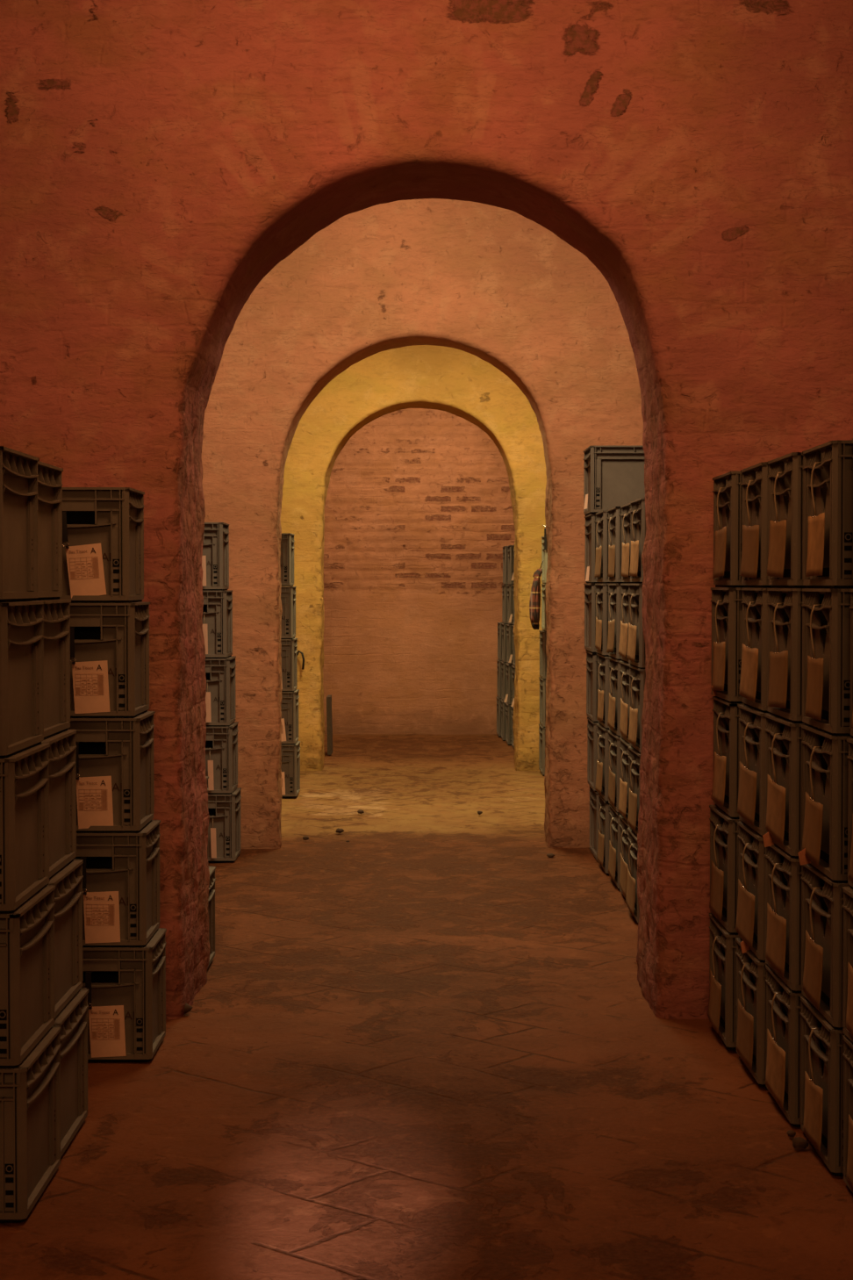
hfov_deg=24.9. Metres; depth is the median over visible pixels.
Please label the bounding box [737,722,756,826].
tag
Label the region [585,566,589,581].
paper slip
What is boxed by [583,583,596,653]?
plastic crate
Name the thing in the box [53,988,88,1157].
plastic crate
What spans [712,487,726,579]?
tag
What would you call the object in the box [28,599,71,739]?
plastic crate
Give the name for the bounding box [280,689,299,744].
plastic crate
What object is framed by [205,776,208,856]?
plastic crate
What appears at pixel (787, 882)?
plastic crate
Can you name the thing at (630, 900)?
tag
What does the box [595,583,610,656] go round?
plastic crate
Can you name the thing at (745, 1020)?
tag
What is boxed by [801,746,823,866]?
tag
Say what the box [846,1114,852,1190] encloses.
tag
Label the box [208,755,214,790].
tag
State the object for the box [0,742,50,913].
plastic crate
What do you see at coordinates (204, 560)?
tag
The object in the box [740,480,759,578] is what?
tag
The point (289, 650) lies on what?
plastic crate
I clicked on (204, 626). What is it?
tag
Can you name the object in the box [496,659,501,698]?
plastic crate
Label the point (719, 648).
tag
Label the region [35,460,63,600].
plastic crate
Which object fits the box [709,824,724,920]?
tag
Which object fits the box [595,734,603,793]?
tag
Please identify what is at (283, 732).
tag
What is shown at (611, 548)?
tag
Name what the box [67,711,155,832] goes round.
plastic crate
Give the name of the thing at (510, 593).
plastic crate
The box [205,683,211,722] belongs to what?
tag
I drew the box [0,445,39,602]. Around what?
plastic crate
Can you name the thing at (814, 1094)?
tag
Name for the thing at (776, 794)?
tag
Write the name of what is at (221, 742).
plastic crate
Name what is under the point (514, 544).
plastic crate
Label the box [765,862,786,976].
tag
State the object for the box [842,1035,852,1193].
plastic crate
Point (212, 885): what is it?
plastic crate
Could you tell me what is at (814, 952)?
tag
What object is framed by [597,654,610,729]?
plastic crate
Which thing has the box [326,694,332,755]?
leaning board
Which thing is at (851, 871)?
tag
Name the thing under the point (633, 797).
tag
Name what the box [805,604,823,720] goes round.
tag
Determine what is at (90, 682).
tag
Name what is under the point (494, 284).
wall
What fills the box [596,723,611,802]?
plastic crate
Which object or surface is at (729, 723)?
plastic crate
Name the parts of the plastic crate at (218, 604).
handle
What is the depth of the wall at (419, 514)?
17.19 m
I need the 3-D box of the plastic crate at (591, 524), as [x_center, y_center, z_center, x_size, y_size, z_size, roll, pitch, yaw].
[1.085,-0.442,9.413,0.600,0.332,0.400,0,2,0]
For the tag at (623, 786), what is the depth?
8.12 m
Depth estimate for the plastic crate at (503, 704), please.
16.38 m
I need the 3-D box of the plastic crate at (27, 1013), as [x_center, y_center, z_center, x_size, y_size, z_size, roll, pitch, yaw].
[-1.144,0.724,4.206,0.600,0.322,0.400,0,2,0]
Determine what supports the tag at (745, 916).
attached to the plastic crate at (754, 855)
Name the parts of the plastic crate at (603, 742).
handle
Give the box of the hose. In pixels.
[297,650,304,669]
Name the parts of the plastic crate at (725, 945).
handle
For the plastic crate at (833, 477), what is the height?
0.329 m
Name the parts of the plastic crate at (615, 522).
handle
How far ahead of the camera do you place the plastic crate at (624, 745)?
8.20 m
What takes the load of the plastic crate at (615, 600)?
on the plastic crate at (615, 674)
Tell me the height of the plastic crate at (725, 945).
0.329 m
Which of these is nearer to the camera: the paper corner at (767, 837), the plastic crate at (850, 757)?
the plastic crate at (850, 757)
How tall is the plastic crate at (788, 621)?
0.329 m
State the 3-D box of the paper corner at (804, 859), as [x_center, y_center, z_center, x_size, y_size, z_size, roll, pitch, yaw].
[0.893,0.511,4.556,0.036,0.040,0.001,-1,2,-23]
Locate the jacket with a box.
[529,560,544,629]
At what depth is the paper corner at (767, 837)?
4.96 m
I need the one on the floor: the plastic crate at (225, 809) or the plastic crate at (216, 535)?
the plastic crate at (225, 809)
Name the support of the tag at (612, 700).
attached to the plastic crate at (615, 674)
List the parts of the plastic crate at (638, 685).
handle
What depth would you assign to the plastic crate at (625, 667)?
8.18 m
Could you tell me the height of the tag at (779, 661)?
0.272 m
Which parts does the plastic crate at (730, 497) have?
handle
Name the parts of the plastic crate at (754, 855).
handle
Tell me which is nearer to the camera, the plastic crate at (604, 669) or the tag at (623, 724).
the tag at (623, 724)
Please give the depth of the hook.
13.33 m
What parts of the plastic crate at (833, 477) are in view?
handle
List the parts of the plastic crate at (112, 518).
handle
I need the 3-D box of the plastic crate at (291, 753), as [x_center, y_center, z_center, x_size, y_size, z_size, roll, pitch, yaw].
[-0.978,0.812,12.182,0.345,0.328,0.310,0,2,0]
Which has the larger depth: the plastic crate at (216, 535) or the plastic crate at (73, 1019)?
the plastic crate at (216, 535)
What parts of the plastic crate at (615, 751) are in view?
handle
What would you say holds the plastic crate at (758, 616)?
on the plastic crate at (755, 739)
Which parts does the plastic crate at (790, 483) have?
handle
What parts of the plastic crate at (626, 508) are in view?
handle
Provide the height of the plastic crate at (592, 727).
0.332 m
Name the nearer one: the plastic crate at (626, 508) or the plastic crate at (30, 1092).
the plastic crate at (30, 1092)
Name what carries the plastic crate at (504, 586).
on the plastic crate at (504, 626)
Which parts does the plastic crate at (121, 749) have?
handle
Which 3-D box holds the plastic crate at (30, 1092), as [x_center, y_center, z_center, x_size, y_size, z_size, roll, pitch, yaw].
[-1.132,1.047,4.215,0.600,0.322,0.400,0,2,0]
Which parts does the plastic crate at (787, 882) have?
handle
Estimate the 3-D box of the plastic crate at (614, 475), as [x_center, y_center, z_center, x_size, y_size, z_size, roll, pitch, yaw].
[1.078,-0.769,9.384,0.600,0.322,0.400,0,2,0]
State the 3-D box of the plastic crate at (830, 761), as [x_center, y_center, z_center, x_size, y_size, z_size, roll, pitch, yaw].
[1.207,0.375,4.503,0.600,0.329,0.375,0,2,0]
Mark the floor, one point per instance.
(426, 1044)
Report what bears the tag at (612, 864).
attached to the plastic crate at (614, 815)
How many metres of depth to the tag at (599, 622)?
8.98 m
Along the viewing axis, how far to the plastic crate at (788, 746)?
4.75 m
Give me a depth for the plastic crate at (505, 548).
16.33 m
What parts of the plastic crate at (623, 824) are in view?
handle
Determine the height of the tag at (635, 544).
0.266 m
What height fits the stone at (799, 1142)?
0.026 m
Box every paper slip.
[583,494,588,509]
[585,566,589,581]
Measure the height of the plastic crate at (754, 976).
0.329 m
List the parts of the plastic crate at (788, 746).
handle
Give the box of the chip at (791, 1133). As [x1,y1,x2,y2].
[786,1129,796,1136]
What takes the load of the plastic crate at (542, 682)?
on the plastic crate at (542, 730)
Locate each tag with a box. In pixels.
[62,510,106,598]
[69,626,109,713]
[75,742,113,828]
[80,857,120,943]
[85,971,126,1057]
[201,555,206,586]
[202,613,208,654]
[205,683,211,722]
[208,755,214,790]
[210,815,216,858]
[280,718,286,741]
[281,771,285,794]
[594,520,602,577]
[595,592,602,651]
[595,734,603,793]
[596,663,604,721]
[596,805,604,865]
[606,592,615,652]
[607,517,615,577]
[607,668,615,729]
[608,742,615,806]
[608,818,616,882]
[618,593,627,657]
[618,751,627,817]
[619,672,627,738]
[619,829,627,898]
[620,513,629,577]
[625,843,635,915]
[626,593,636,661]
[627,676,638,745]
[627,760,637,830]
[629,510,639,576]
[707,935,721,1034]
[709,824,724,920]
[711,600,726,690]
[711,712,726,805]
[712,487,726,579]
[735,842,755,949]
[736,963,754,1070]
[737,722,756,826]
[739,601,758,702]
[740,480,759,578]
[765,733,785,845]
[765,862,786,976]
[765,992,785,1108]
[766,471,786,577]
[768,602,788,708]
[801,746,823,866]
[802,886,824,1009]
[803,1027,823,1151]
[805,461,825,576]
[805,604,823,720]
[845,962,852,1036]
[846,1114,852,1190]
[848,813,852,883]
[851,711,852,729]
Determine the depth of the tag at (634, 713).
7.67 m
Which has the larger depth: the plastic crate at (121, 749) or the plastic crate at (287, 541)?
the plastic crate at (287, 541)
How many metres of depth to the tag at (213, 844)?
9.22 m
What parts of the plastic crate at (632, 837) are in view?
handle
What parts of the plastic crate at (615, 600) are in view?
handle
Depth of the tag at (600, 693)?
8.97 m
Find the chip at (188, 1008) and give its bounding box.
[183,1003,193,1013]
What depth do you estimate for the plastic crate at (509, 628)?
15.93 m
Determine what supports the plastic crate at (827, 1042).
on the floor
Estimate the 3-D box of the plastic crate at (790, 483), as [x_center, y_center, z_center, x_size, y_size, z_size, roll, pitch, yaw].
[1.190,-0.296,4.873,0.600,0.329,0.375,0,2,0]
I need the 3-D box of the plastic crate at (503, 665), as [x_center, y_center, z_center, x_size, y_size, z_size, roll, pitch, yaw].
[0.946,0.354,16.549,0.600,0.329,0.400,0,2,0]
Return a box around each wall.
[0,0,852,1019]
[201,198,643,848]
[280,345,546,770]
[323,408,515,734]
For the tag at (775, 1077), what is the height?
0.266 m
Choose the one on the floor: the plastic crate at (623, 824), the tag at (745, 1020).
the plastic crate at (623, 824)
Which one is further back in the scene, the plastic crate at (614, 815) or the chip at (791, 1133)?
the plastic crate at (614, 815)
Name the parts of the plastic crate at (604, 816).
handle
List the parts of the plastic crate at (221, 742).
handle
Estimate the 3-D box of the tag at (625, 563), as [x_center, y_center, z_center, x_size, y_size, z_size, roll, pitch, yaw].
[0.841,-0.398,8.119,0.033,0.271,0.286,0,2,-3]
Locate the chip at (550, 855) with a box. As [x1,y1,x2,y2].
[546,853,554,857]
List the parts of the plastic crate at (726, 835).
handle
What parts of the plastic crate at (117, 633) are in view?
handle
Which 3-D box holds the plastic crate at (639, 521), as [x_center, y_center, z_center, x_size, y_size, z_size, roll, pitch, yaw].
[1.131,-0.392,7.684,0.600,0.332,0.400,0,2,-1]
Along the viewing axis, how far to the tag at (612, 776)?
8.56 m
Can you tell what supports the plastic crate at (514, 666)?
on the plastic crate at (513, 737)
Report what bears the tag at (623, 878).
attached to the plastic crate at (623, 824)
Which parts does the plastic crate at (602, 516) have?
handle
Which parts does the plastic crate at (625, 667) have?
handle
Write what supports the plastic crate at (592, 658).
on the plastic crate at (592, 727)
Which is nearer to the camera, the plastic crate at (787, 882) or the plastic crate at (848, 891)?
the plastic crate at (848, 891)
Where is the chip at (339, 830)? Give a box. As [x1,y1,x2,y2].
[335,827,344,833]
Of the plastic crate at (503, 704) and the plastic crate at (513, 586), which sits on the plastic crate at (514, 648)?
the plastic crate at (513, 586)
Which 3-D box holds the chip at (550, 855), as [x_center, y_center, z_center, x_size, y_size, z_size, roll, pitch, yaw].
[0.607,1.051,9.413,0.039,0.021,0.034,1,2,32]
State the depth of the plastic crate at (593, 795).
9.53 m
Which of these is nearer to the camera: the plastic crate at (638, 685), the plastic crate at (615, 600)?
the plastic crate at (638, 685)
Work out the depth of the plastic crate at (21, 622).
4.19 m
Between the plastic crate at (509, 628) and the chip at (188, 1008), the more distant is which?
the plastic crate at (509, 628)
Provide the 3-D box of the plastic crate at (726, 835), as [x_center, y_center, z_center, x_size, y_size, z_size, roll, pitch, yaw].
[1.158,0.670,5.686,0.600,0.329,0.375,0,2,0]
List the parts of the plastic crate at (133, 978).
handle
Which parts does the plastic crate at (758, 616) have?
handle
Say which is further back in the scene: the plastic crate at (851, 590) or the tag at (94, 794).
the tag at (94, 794)
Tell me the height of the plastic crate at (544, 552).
0.332 m
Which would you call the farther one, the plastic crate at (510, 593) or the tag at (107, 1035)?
the plastic crate at (510, 593)
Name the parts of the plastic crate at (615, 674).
handle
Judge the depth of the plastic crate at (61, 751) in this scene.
4.67 m
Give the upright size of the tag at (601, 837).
0.272 m
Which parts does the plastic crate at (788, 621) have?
handle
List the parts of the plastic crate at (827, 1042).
handle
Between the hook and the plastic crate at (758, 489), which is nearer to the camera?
the plastic crate at (758, 489)
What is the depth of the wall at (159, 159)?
5.88 m
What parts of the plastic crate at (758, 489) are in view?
handle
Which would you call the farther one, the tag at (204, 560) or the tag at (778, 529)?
the tag at (204, 560)
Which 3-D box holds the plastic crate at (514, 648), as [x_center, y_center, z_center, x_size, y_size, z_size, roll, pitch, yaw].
[1.006,0.049,15.690,0.600,0.329,0.400,0,2,0]
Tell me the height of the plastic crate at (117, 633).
0.319 m
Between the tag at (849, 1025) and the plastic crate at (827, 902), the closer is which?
the tag at (849, 1025)
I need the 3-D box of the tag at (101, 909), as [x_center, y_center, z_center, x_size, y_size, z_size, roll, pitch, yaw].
[-0.906,0.724,5.357,0.111,0.241,0.012,1,3,0]
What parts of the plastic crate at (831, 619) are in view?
handle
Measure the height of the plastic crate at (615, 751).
0.332 m
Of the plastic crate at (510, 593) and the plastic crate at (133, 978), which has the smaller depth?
the plastic crate at (133, 978)
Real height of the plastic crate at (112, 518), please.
0.319 m
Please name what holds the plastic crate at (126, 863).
on the plastic crate at (133, 978)
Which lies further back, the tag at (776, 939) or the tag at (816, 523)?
the tag at (776, 939)
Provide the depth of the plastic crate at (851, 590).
4.25 m
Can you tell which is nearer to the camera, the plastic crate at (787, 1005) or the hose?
the plastic crate at (787, 1005)
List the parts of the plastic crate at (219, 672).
handle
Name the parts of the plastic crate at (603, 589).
handle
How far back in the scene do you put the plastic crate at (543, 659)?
13.39 m
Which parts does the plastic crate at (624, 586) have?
handle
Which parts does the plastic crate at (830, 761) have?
handle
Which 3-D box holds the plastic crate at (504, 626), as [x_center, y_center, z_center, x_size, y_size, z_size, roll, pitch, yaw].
[0.950,0.025,16.540,0.600,0.329,0.400,0,2,0]
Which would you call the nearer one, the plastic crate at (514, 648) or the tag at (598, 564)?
the tag at (598, 564)
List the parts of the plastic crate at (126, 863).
handle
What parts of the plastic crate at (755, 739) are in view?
handle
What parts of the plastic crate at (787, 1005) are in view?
handle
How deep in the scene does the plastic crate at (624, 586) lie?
8.21 m
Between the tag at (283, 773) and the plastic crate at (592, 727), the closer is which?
the plastic crate at (592, 727)
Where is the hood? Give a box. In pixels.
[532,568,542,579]
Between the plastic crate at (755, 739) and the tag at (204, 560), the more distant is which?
the tag at (204, 560)
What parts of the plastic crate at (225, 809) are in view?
handle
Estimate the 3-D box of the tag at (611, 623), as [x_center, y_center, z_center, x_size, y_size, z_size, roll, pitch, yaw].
[0.824,-0.075,8.544,0.037,0.272,0.288,0,2,1]
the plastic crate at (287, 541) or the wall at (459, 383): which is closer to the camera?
the plastic crate at (287, 541)
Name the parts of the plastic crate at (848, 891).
handle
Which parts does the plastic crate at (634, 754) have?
handle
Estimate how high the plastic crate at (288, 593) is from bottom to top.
0.328 m
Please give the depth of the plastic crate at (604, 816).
8.86 m
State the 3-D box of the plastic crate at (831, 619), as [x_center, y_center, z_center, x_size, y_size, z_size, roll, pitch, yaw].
[1.205,0.045,4.493,0.600,0.329,0.375,0,2,0]
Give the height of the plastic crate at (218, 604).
0.324 m
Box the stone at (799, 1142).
[792,1136,808,1148]
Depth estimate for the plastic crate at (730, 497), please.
5.51 m
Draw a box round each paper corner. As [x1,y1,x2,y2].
[740,941,750,953]
[762,832,774,847]
[798,848,811,865]
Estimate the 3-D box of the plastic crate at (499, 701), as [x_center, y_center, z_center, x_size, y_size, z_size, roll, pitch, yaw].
[0.921,0.672,16.978,0.600,0.329,0.400,0,2,0]
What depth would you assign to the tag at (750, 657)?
5.25 m
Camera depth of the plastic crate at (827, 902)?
4.45 m
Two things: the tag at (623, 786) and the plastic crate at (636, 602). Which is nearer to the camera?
the plastic crate at (636, 602)
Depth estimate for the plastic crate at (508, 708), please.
15.94 m
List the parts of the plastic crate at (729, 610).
handle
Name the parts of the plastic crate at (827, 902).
handle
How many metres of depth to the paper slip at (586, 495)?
9.29 m
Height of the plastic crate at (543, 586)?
0.332 m
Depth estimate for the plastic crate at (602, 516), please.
8.80 m
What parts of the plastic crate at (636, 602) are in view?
handle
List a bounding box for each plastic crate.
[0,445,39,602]
[0,601,44,758]
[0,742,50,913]
[0,884,56,1067]
[0,1025,61,1222]
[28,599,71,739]
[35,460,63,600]
[41,729,77,878]
[46,859,83,1018]
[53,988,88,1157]
[59,487,144,602]
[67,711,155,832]
[69,602,150,718]
[73,819,160,947]
[80,927,166,1061]
[201,589,233,658]
[202,522,229,589]
[204,656,236,726]
[205,721,238,794]
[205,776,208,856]
[207,866,215,968]
[208,787,241,862]
[280,532,294,586]
[280,586,296,639]
[280,638,297,691]
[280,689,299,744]
[280,740,300,797]
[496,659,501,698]
[496,696,501,736]
[497,622,503,661]
[500,698,505,740]
[501,623,507,662]
[501,661,507,701]
[502,584,508,624]
[503,546,508,584]
[505,663,512,704]
[505,702,511,745]
[506,624,513,665]
[507,545,513,584]
[507,584,513,625]
[511,665,515,703]
[511,706,514,748]
[512,585,515,625]
[512,625,515,666]
[513,544,514,582]
[539,630,547,679]
[539,676,546,727]
[539,723,546,775]
[541,535,548,583]
[541,583,546,631]
[583,445,645,516]
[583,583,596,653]
[584,513,597,583]
[586,650,597,722]
[587,717,599,791]
[589,784,598,859]
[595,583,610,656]
[596,510,642,583]
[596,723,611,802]
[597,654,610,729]
[598,793,610,874]
[607,506,623,582]
[607,730,621,813]
[608,583,622,660]
[608,657,622,736]
[609,804,621,889]
[618,814,629,898]
[619,661,630,744]
[619,738,631,821]
[620,503,632,582]
[620,583,629,662]
[627,826,639,923]
[628,583,646,668]
[628,746,640,834]
[629,665,646,753]
[630,497,646,582]
[708,913,740,1049]
[709,805,741,934]
[711,587,743,703]
[712,471,744,587]
[712,696,744,819]
[735,937,766,1085]
[737,820,765,962]
[738,704,769,836]
[740,461,770,587]
[741,587,782,712]
[764,713,805,858]
[764,844,802,992]
[764,963,802,1126]
[766,588,805,723]
[768,452,805,588]
[799,994,845,1174]
[800,863,850,1029]
[801,588,852,735]
[801,724,852,883]
[802,439,852,588]
[841,886,852,1042]
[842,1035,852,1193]
[847,737,852,888]
[849,589,852,735]
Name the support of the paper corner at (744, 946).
attached to the plastic crate at (754, 855)
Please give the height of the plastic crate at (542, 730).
0.332 m
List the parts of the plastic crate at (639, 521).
handle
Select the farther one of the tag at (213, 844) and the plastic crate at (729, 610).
the tag at (213, 844)
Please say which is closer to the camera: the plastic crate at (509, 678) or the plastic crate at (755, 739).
the plastic crate at (755, 739)
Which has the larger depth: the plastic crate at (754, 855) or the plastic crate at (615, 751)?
the plastic crate at (615, 751)
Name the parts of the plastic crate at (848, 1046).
handle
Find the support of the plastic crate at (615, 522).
on the plastic crate at (615, 600)
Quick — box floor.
[0,733,852,1279]
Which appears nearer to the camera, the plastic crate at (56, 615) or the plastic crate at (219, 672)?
the plastic crate at (56, 615)
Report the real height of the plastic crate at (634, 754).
0.332 m
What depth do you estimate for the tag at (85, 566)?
5.34 m
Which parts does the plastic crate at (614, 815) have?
handle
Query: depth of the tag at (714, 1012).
5.69 m
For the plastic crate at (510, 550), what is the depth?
15.90 m
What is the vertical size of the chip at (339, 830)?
0.026 m
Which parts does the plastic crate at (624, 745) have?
handle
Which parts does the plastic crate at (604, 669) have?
handle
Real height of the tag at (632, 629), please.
0.266 m
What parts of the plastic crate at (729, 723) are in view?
handle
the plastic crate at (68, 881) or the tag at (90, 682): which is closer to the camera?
the plastic crate at (68, 881)
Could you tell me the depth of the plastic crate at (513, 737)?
15.85 m
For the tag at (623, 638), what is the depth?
8.11 m
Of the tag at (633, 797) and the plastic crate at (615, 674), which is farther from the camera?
the plastic crate at (615, 674)
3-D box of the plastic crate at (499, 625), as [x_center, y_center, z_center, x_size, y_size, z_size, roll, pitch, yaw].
[0.929,0.012,16.959,0.600,0.329,0.400,0,2,0]
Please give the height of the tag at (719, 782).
0.266 m
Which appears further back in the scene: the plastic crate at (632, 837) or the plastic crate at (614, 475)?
the plastic crate at (614, 475)
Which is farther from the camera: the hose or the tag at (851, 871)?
the hose
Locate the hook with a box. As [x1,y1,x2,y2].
[542,524,546,549]
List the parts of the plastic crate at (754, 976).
handle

